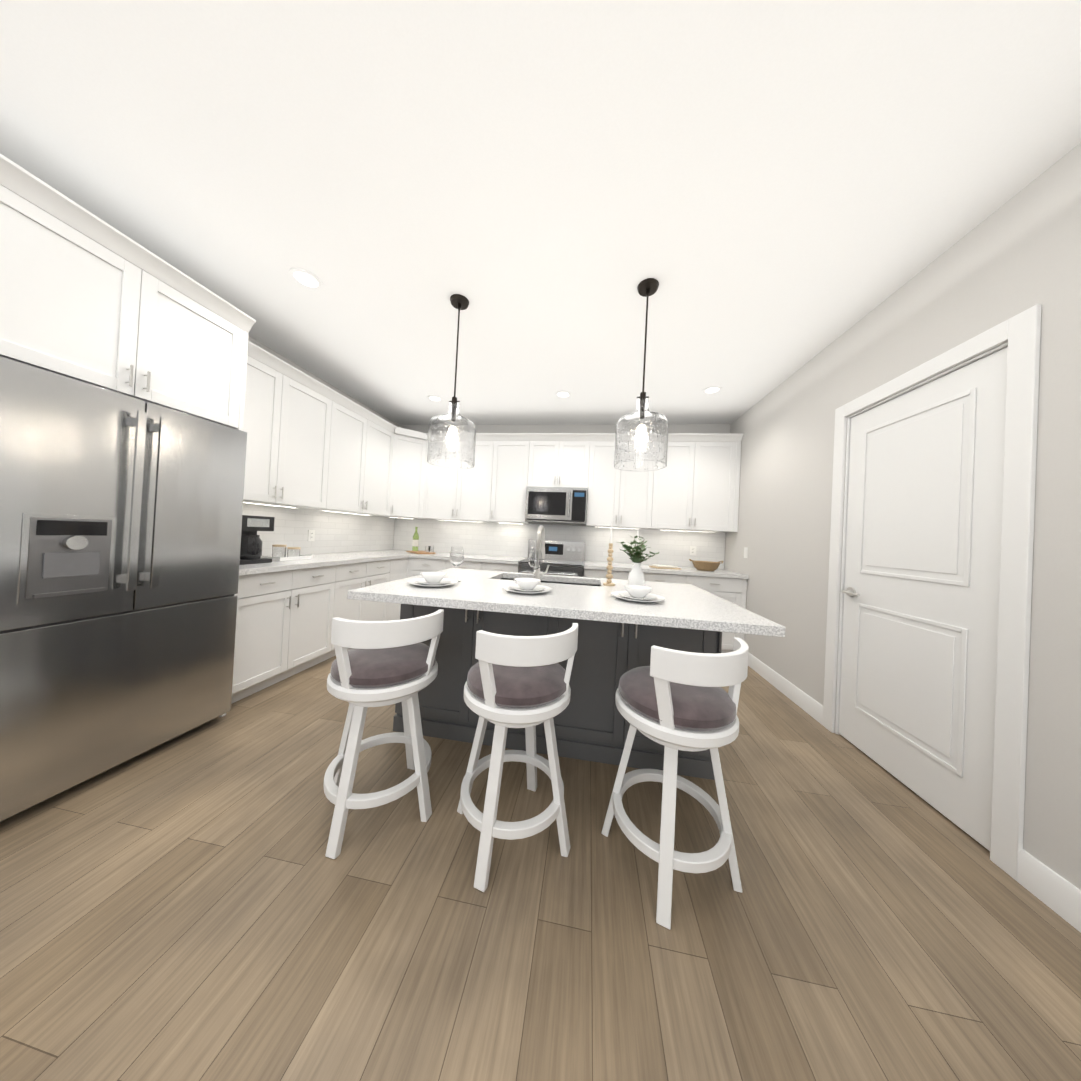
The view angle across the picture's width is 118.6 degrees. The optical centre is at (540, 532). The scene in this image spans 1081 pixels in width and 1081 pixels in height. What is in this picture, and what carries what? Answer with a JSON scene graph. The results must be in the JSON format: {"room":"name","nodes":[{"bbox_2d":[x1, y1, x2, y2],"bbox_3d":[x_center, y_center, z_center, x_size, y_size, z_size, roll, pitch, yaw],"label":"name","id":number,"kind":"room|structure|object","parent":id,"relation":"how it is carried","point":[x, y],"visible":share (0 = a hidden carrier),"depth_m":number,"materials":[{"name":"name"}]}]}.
{"room":"kitchen","nodes":[
{"label":"kitchen","id":0,"kind":"room"},
{"bbox_2d":[248,335,399,426],"bbox_3d":[-2.748,-0.270,1.050,0.120,2.740,7.640,3,-1,9],"label":"wall","id":1,"kind":"structure","parent":0,"point":[275,353],"depth_m":3.24,"materials":[{"name":"paint"}]},
{"bbox_2d":[0,154,247,430],"bbox_3d":[-2.251,-1.021,1.602,0.620,0.700,0.935,3,-1,9],"label":"upper cabinet","id":2,"kind":"object","parent":1,"relation":"attached to","point":[86,296],"depth_m":1.45,"materials":[{"name":"white wood"}]},
{"bbox_2d":[243,342,339,509],"bbox_3d":[-2.252,-0.801,2.632,0.330,1.120,1.060,3,-1,9],"label":"upper cabinet","id":3,"kind":"object","parent":1,"relation":"attached to","point":[292,420],"depth_m":2.66,"materials":[{"name":"white wood"}]},
{"bbox_2d":[308,530,314,540],"bbox_3d":[-2.345,0.032,3.290,0.008,0.114,0.075,3,-1,9],"label":"electrical outlet","id":4,"kind":"object","parent":1,"relation":"attached to","point":[311,535],"visible":1,"depth_m":3.29,"materials":[{"name":"white plastic"}]},
{"bbox_2d":[324,394,363,513],"bbox_3d":[-2.144,-0.789,3.342,0.330,1.120,0.614,3,-1,9],"label":"upper cabinet","id":5,"kind":"object","parent":1,"relation":"attached to","point":[350,440],"depth_m":3.34,"materials":[{"name":"white wood"}]},
{"bbox_2d":[360,410,395,517],"bbox_3d":[-2.055,-0.779,3.820,0.364,1.120,0.596,3,-1,9],"label":"upper cabinet","id":6,"kind":"object","parent":1,"relation":"attached to","point":[376,460],"depth_m":3.76,"materials":[{"name":"white wood"}]},
{"bbox_2d":[388,426,427,521],"bbox_3d":[-1.825,-0.763,4.321,0.668,1.120,0.667,3,-1,9],"label":"upper cabinet","id":7,"kind":"object","parent":1,"relation":"attached to","point":[409,447],"depth_m":4.18,"materials":[{"name":"white wood"}]},
{"bbox_2d":[0,648,1080,1080],"bbox_3d":[-0.532,1.258,0.688,4.750,0.100,7.640,3,-1,9],"label":"floor","id":8,"kind":"structure","parent":0,"point":[196,904],"depth_m":1.00,"materials":[{"name":"brown wood"}]},
{"bbox_2d":[0,356,246,821],"bbox_3d":[-2.241,0.243,1.579,0.727,1.775,0.919,3,-1,9],"label":"refrigerator","id":9,"kind":"object","parent":8,"relation":"on","point":[120,527],"visible":1,"depth_m":1.43,"materials":[{"name":"silver metal"}]},
{"bbox_2d":[219,566,343,716],"bbox_3d":[-2.204,0.705,2.519,0.600,0.875,0.902,3,-1,9],"label":"base cabinet","id":10,"kind":"object","parent":8,"relation":"on","point":[284,619],"depth_m":2.40,"materials":[{"name":"white wood"}]},
{"bbox_2d":[239,550,407,577],"bbox_3d":[-2.085,0.258,3.046,0.635,0.040,1.965,3,-1,9],"label":"countertop","id":11,"kind":"structure","parent":10,"relation":"on","point":[274,567],"depth_m":2.76,"materials":[{"name":"white stone"}]},
{"bbox_2d":[239,515,274,564],"bbox_3d":[-2.201,0.049,2.375,0.253,0.350,0.245,3,-1,9],"label":"coffee maker","id":12,"kind":"object","parent":11,"relation":"on","point":[251,547],"visible":0.42,"depth_m":2.34,"materials":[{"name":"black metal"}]},
{"bbox_2d":[261,544,311,560],"bbox_3d":[-2.167,0.167,2.744,0.200,0.125,0.300,3,-1,9],"label":"tray","id":13,"kind":"object","parent":11,"relation":"on","point":[279,552],"visible":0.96,"depth_m":2.67,"materials":[{"name":"ceramic"}]},
{"bbox_2d":[340,562,387,649],"bbox_3d":[-2.089,0.718,3.284,0.600,0.875,0.851,3,-1,9],"label":"base cabinet","id":14,"kind":"object","parent":8,"relation":"on","point":[361,574],"depth_m":3.23,"materials":[{"name":"white wood"}]},
{"bbox_2d":[323,609,443,858],"bbox_3d":[-0.695,0.772,1.429,0.504,0.872,0.504,3,-1,9],"label":"stool","id":15,"kind":"object","parent":8,"relation":"on","point":[383,663],"visible":1,"depth_m":1.27,"materials":[{"name":"wood"}]},
{"bbox_2d":[384,558,411,620],"bbox_3d":[-1.967,0.730,3.856,0.670,0.875,0.419,3,-1,9],"label":"base cabinet","id":16,"kind":"object","parent":8,"relation":"on","point":[398,568],"depth_m":3.79,"materials":[{"name":"white wood"}]},
{"bbox_2d":[376,550,526,565],"bbox_3d":[-1.209,0.313,4.226,2.015,0.040,0.635,3,-1,9],"label":"countertop","id":17,"kind":"structure","parent":16,"relation":"on","point":[467,557],"depth_m":3.96,"materials":[{"name":"white stone"}]},
{"bbox_2d":[406,551,435,553],"bbox_3d":[-1.594,0.264,4.275,0.240,0.018,0.380,3,-1,-43],"label":"cutting board","id":18,"kind":"object","parent":17,"relation":"on","point":[419,552],"visible":0.92,"depth_m":4.17,"materials":[{"name":"brown wood"}]},
{"bbox_2d":[412,527,418,550],"bbox_3d":[-1.694,0.087,4.364,0.077,0.325,0.077,3,-1,9],"label":"wine bottle","id":19,"kind":"object","parent":18,"relation":"on","point":[415,544],"visible":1,"depth_m":4.33,"materials":[{"name":"green glass"}]},
{"bbox_2d":[425,546,433,551],"bbox_3d":[-1.473,0.220,4.257,0.072,0.080,0.172,3,-1,-44],"label":"tumblers","id":20,"kind":"object","parent":18,"relation":"on","point":[429,548],"visible":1,"depth_m":4.20,"materials":[{"name":"clear glass"}]},
{"bbox_2d":[412,558,447,576],"bbox_3d":[-1.351,0.764,4.257,0.532,0.875,0.600,3,-1,9],"label":"base cabinet","id":21,"kind":"object","parent":8,"relation":"on","point":[419,565],"depth_m":3.97,"materials":[{"name":"white wood"}]},
{"bbox_2d":[448,562,517,571],"bbox_3d":[-0.713,0.795,4.160,0.969,0.875,0.600,3,-1,9],"label":"base cabinet","id":22,"kind":"object","parent":8,"relation":"on","point":[490,566],"depth_m":3.85,"materials":[{"name":"white wood"}]},
{"bbox_2d":[457,623,577,891],"bbox_3d":[-0.102,0.801,1.339,0.499,0.872,0.499,3,-1,9],"label":"stool","id":23,"kind":"object","parent":8,"relation":"on","point":[517,681],"visible":1,"depth_m":1.17,"materials":[{"name":"wood"}]},
{"bbox_2d":[518,539,584,576],"bbox_3d":[0.141,0.690,3.963,0.752,1.165,0.715,3,-1,9],"label":"range","id":24,"kind":"object","parent":8,"relation":"on","point":[564,558],"visible":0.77,"depth_m":4.19,"materials":[{"name":"silver metal"}]},
{"bbox_2d":[393,605,721,779],"bbox_3d":[0.081,0.814,2.153,1.830,0.875,0.770,3,-1,9],"label":"kitchen island","id":25,"kind":"object","parent":8,"relation":"on","point":[618,638],"depth_m":1.78,"materials":[{"name":"grey wood"}]},
{"bbox_2d":[347,569,785,636],"bbox_3d":[0.103,0.356,1.983,1.910,0.040,1.180,3,-1,9],"label":"island countertop","id":26,"kind":"structure","parent":25,"relation":"on","point":[683,606],"depth_m":1.53,"materials":[{"name":"white stone"}]},
{"bbox_2d":[407,572,457,586],"bbox_3d":[-0.609,0.265,1.829,0.274,0.064,0.274,3,-1,9],"label":"plate","id":27,"kind":"object","parent":26,"relation":"on","point":[433,579],"visible":1,"depth_m":1.80,"materials":[{"name":"ceramic"}]},
{"bbox_2d":[450,546,463,581],"bbox_3d":[-0.521,0.196,1.989,0.086,0.215,0.086,3,-1,9],"label":"wine glass","id":28,"kind":"object","parent":26,"relation":"on","point":[456,556],"visible":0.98,"depth_m":1.96,"materials":[{"name":"clear glass"}]},
{"bbox_2d":[502,578,551,593],"bbox_3d":[-0.073,0.291,1.768,0.274,0.064,0.274,3,-1,9],"label":"plate","id":29,"kind":"object","parent":26,"relation":"on","point":[526,586],"visible":1,"depth_m":1.74,"materials":[{"name":"ceramic"}]},
{"bbox_2d":[528,550,541,584],"bbox_3d":[-0.035,0.220,1.996,0.086,0.215,0.086,3,-1,9],"label":"wine glass","id":30,"kind":"object","parent":26,"relation":"on","point":[535,560],"visible":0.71,"depth_m":1.97,"materials":[{"name":"clear glass"}]},
{"bbox_2d":[531,525,550,584],"bbox_3d":[0.023,0.142,2.182,0.111,0.383,0.267,3,-1,9],"label":"faucet","id":31,"kind":"object","parent":26,"relation":"on","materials":[{"name":"silver metal"}]},
{"bbox_2d":[507,577,598,584],"bbox_3d":[0.042,0.469,2.314,0.784,0.209,0.384,3,-1,9],"label":"sink","id":32,"kind":"object","parent":26,"relation":"in","point":[508,578],"depth_m":2.46,"materials":[{"name":"silver metal"}]},
{"bbox_2d":[603,521,614,585],"bbox_3d":[0.469,0.139,2.154,0.080,0.430,0.080,3,-1,9],"label":"candlestick","id":33,"kind":"object","parent":26,"relation":"on","point":[609,575],"visible":1,"depth_m":2.14,"materials":[{"name":"brown wood"}]},
{"bbox_2d":[611,585,664,602],"bbox_3d":[0.511,0.319,1.689,0.274,0.064,0.274,3,-1,9],"label":"plate","id":34,"kind":"object","parent":26,"relation":"on","point":[637,593],"visible":1,"depth_m":1.66,"materials":[{"name":"ceramic"}]},
{"bbox_2d":[617,536,659,585],"bbox_3d":[0.557,0.185,1.894,0.239,0.341,0.262,3,-1,9],"label":"vase","id":35,"kind":"object","parent":26,"relation":"on","point":[636,576],"visible":0.94,"depth_m":1.86,"materials":[{"name":"ceramic"}]},
{"bbox_2d":[584,570,630,579],"bbox_3d":[0.818,0.868,3.927,0.599,0.875,0.600,3,-1,9],"label":"base cabinet","id":36,"kind":"object","parent":8,"relation":"on","point":[617,574],"depth_m":3.64,"materials":[{"name":"white wood"}]},
{"bbox_2d":[601,637,748,929],"bbox_3d":[0.512,0.830,1.255,0.495,0.872,0.495,3,-1,9],"label":"stool","id":37,"kind":"object","parent":8,"relation":"on","point":[672,701],"visible":1,"depth_m":1.09,"materials":[{"name":"wood"}]},
{"bbox_2d":[644,574,747,652],"bbox_3d":[1.643,0.908,3.801,1.176,0.875,0.600,3,-1,9],"label":"base cabinet","id":38,"kind":"object","parent":8,"relation":"on","point":[733,590],"depth_m":3.46,"materials":[{"name":"white wood"}]},
{"bbox_2d":[584,562,747,577],"bbox_3d":[1.393,0.437,3.830,1.723,0.040,0.635,3,-1,9],"label":"countertop","id":39,"kind":"structure","parent":38,"relation":"on","point":[587,565],"depth_m":3.58,"materials":[{"name":"white stone"}]},
{"bbox_2d":[649,564,680,568],"bbox_3d":[1.463,0.404,3.779,0.300,0.030,0.200,3,-1,-3],"label":"board","id":40,"kind":"object","parent":39,"relation":"on","point":[665,566],"visible":1,"depth_m":3.70,"materials":[{"name":"brown wood"}]},
{"bbox_2d":[689,559,723,570],"bbox_3d":[1.924,0.380,3.740,0.371,0.123,0.312,3,-1,9],"label":"basket","id":41,"kind":"object","parent":39,"relation":"on","point":[706,565],"visible":1,"depth_m":3.65,"materials":[{"name":"wicker"}]},
{"bbox_2d":[0,0,1080,424],"bbox_3d":[-0.392,-1.579,0.716,4.750,0.100,7.640,3,-1,9],"label":"ceiling","id":42,"kind":"structure","parent":0,"point":[770,194],"depth_m":1.31,"materials":[{"name":"paint"}]},
{"bbox_2d":[289,268,322,289],"bbox_3d":[-1.449,-1.565,1.988,0.170,0.006,0.170,3,-1,9],"label":"recessed light","id":43,"kind":"object","parent":42,"relation":"in","point":[305,278],"visible":1,"depth_m":1.98,"materials":[{"name":"white plastic"}]},
{"bbox_2d":[427,395,442,401],"bbox_3d":[-1.212,-1.537,3.692,0.170,0.006,0.170,3,-1,9],"label":"recessed light","id":44,"kind":"object","parent":42,"relation":"in","point":[434,398],"visible":1,"depth_m":3.69,"materials":[{"name":"white plastic"}]},
{"bbox_2d":[427,294,475,468],"bbox_3d":[-0.558,-0.985,2.106,0.300,1.074,0.300,3,-1,9],"label":"pendant light","id":45,"kind":"object","parent":42,"relation":"hanging from","point":[452,438],"visible":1,"depth_m":2.00,"materials":[{"name":"clear glass"}]},
{"bbox_2d":[555,391,570,397],"bbox_3d":[0.242,-1.468,3.420,0.170,0.006,0.170,3,-1,9],"label":"recessed light","id":46,"kind":"object","parent":42,"relation":"in","point":[563,394],"visible":1,"depth_m":3.42,"materials":[{"name":"white plastic"}]},
{"bbox_2d":[614,278,668,470],"bbox_3d":[0.614,-0.929,1.907,0.300,1.074,0.300,3,-1,9],"label":"pendant light","id":47,"kind":"object","parent":42,"relation":"hanging from","point":[641,437],"visible":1,"depth_m":1.80,"materials":[{"name":"clear glass"}]},
{"bbox_2d":[702,386,721,393],"bbox_3d":[1.688,-1.399,3.159,0.170,0.006,0.170,3,-1,9],"label":"recessed light","id":48,"kind":"object","parent":42,"relation":"in","point":[712,389],"visible":1,"depth_m":3.15,"materials":[{"name":"white plastic"}]},
{"bbox_2d":[393,424,729,561],"bbox_3d":[0.101,-0.096,4.419,4.510,2.740,0.120,3,-1,9],"label":"wall","id":49,"kind":"structure","parent":0,"point":[699,428],"depth_m":4.34,"materials":[{"name":"paint"}]},
{"bbox_2d":[424,434,499,521],"bbox_3d":[-1.059,-0.725,4.359,1.041,1.120,0.363,3,-1,9],"label":"upper cabinet","id":50,"kind":"object","parent":49,"relation":"attached to","point":[454,495],"depth_m":4.19,"materials":[{"name":"white wood"}]},
{"bbox_2d":[496,434,535,525],"bbox_3d":[-0.370,-0.692,4.270,0.589,1.120,0.330,3,-1,9],"label":"upper cabinet","id":51,"kind":"object","parent":49,"relation":"attached to","point":[517,451],"depth_m":4.11,"materials":[{"name":"white wood"}]},
{"bbox_2d":[532,434,583,487],"bbox_3d":[0.249,-0.890,4.180,0.760,0.665,0.330,3,-1,9],"label":"upper cabinet","id":52,"kind":"object","parent":49,"relation":"attached to","point":[559,462],"depth_m":4.01,"materials":[{"name":"white wood"}]},
{"bbox_2d":[525,486,587,524],"bbox_3d":[0.213,-0.339,4.113,0.754,0.430,0.444,3,-1,9],"label":"microwave","id":53,"kind":"object","parent":52,"relation":"attached to","point":[563,505],"visible":0.98,"depth_m":3.95,"materials":[{"name":"silver metal"}]},
{"bbox_2d":[580,434,659,529],"bbox_3d":[0.994,-0.626,4.063,0.890,1.120,0.330,3,-1,9],"label":"upper cabinet","id":54,"kind":"object","parent":49,"relation":"attached to","point":[629,499],"depth_m":3.92,"materials":[{"name":"white wood"}]},
{"bbox_2d":[690,546,696,554],"bbox_3d":[1.929,0.231,4.060,0.075,0.114,0.008,3,-1,9],"label":"electrical outlet","id":55,"kind":"object","parent":49,"relation":"attached to","point":[692,550],"visible":1,"depth_m":4.06,"materials":[{"name":"white plastic"}]},
{"bbox_2d":[656,434,743,533],"bbox_3d":[1.816,-0.587,3.937,1.016,1.120,0.330,3,-1,9],"label":"upper cabinet","id":56,"kind":"object","parent":49,"relation":"attached to","point":[700,479],"depth_m":3.77,"materials":[{"name":"white wood"}]},
{"bbox_2d":[724,143,1080,889],"bbox_3d":[1.824,-0.051,0.354,0.120,2.740,7.640,3,-1,9],"label":"wall","id":57,"kind":"structure","parent":0,"point":[1020,251],"depth_m":1.43,"materials":[{"name":"paint"}]},
{"bbox_2d":[744,547,747,557],"bbox_3d":[2.220,0.220,3.475,0.008,0.114,0.075,3,-1,9],"label":"switch plate","id":58,"kind":"object","parent":57,"relation":"attached to","point":[745,552],"visible":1,"depth_m":3.47,"materials":[{"name":"white plastic"}]},
{"bbox_2d":[748,652,1080,932],"bbox_3d":[1.645,1.246,0.035,0.016,0.125,6.760,3,-1,9],"label":"baseboard","id":59,"kind":"structure","parent":57,"relation":"attached to","point":[1058,894],"depth_m":1.18,"materials":[{"name":"white wood"}]},
{"bbox_2d":[839,347,1007,850],"bbox_3d":[1.956,0.276,1.739,0.099,2.102,0.828,3,-1,9],"label":"door","id":60,"kind":"structure","parent":57,"relation":"in","point":[920,591],"depth_m":1.60,"materials":[{"name":"white wood"}]},
{"bbox_2d":[823,304,1041,880],"bbox_3d":[2.011,0.234,1.732,0.138,2.215,1.030,3,-1,9],"label":"door frame","id":61,"kind":"structure","parent":57,"relation":"attached to","point":[1020,333],"depth_m":1.29,"materials":[{"name":"white wood"}]}
]}

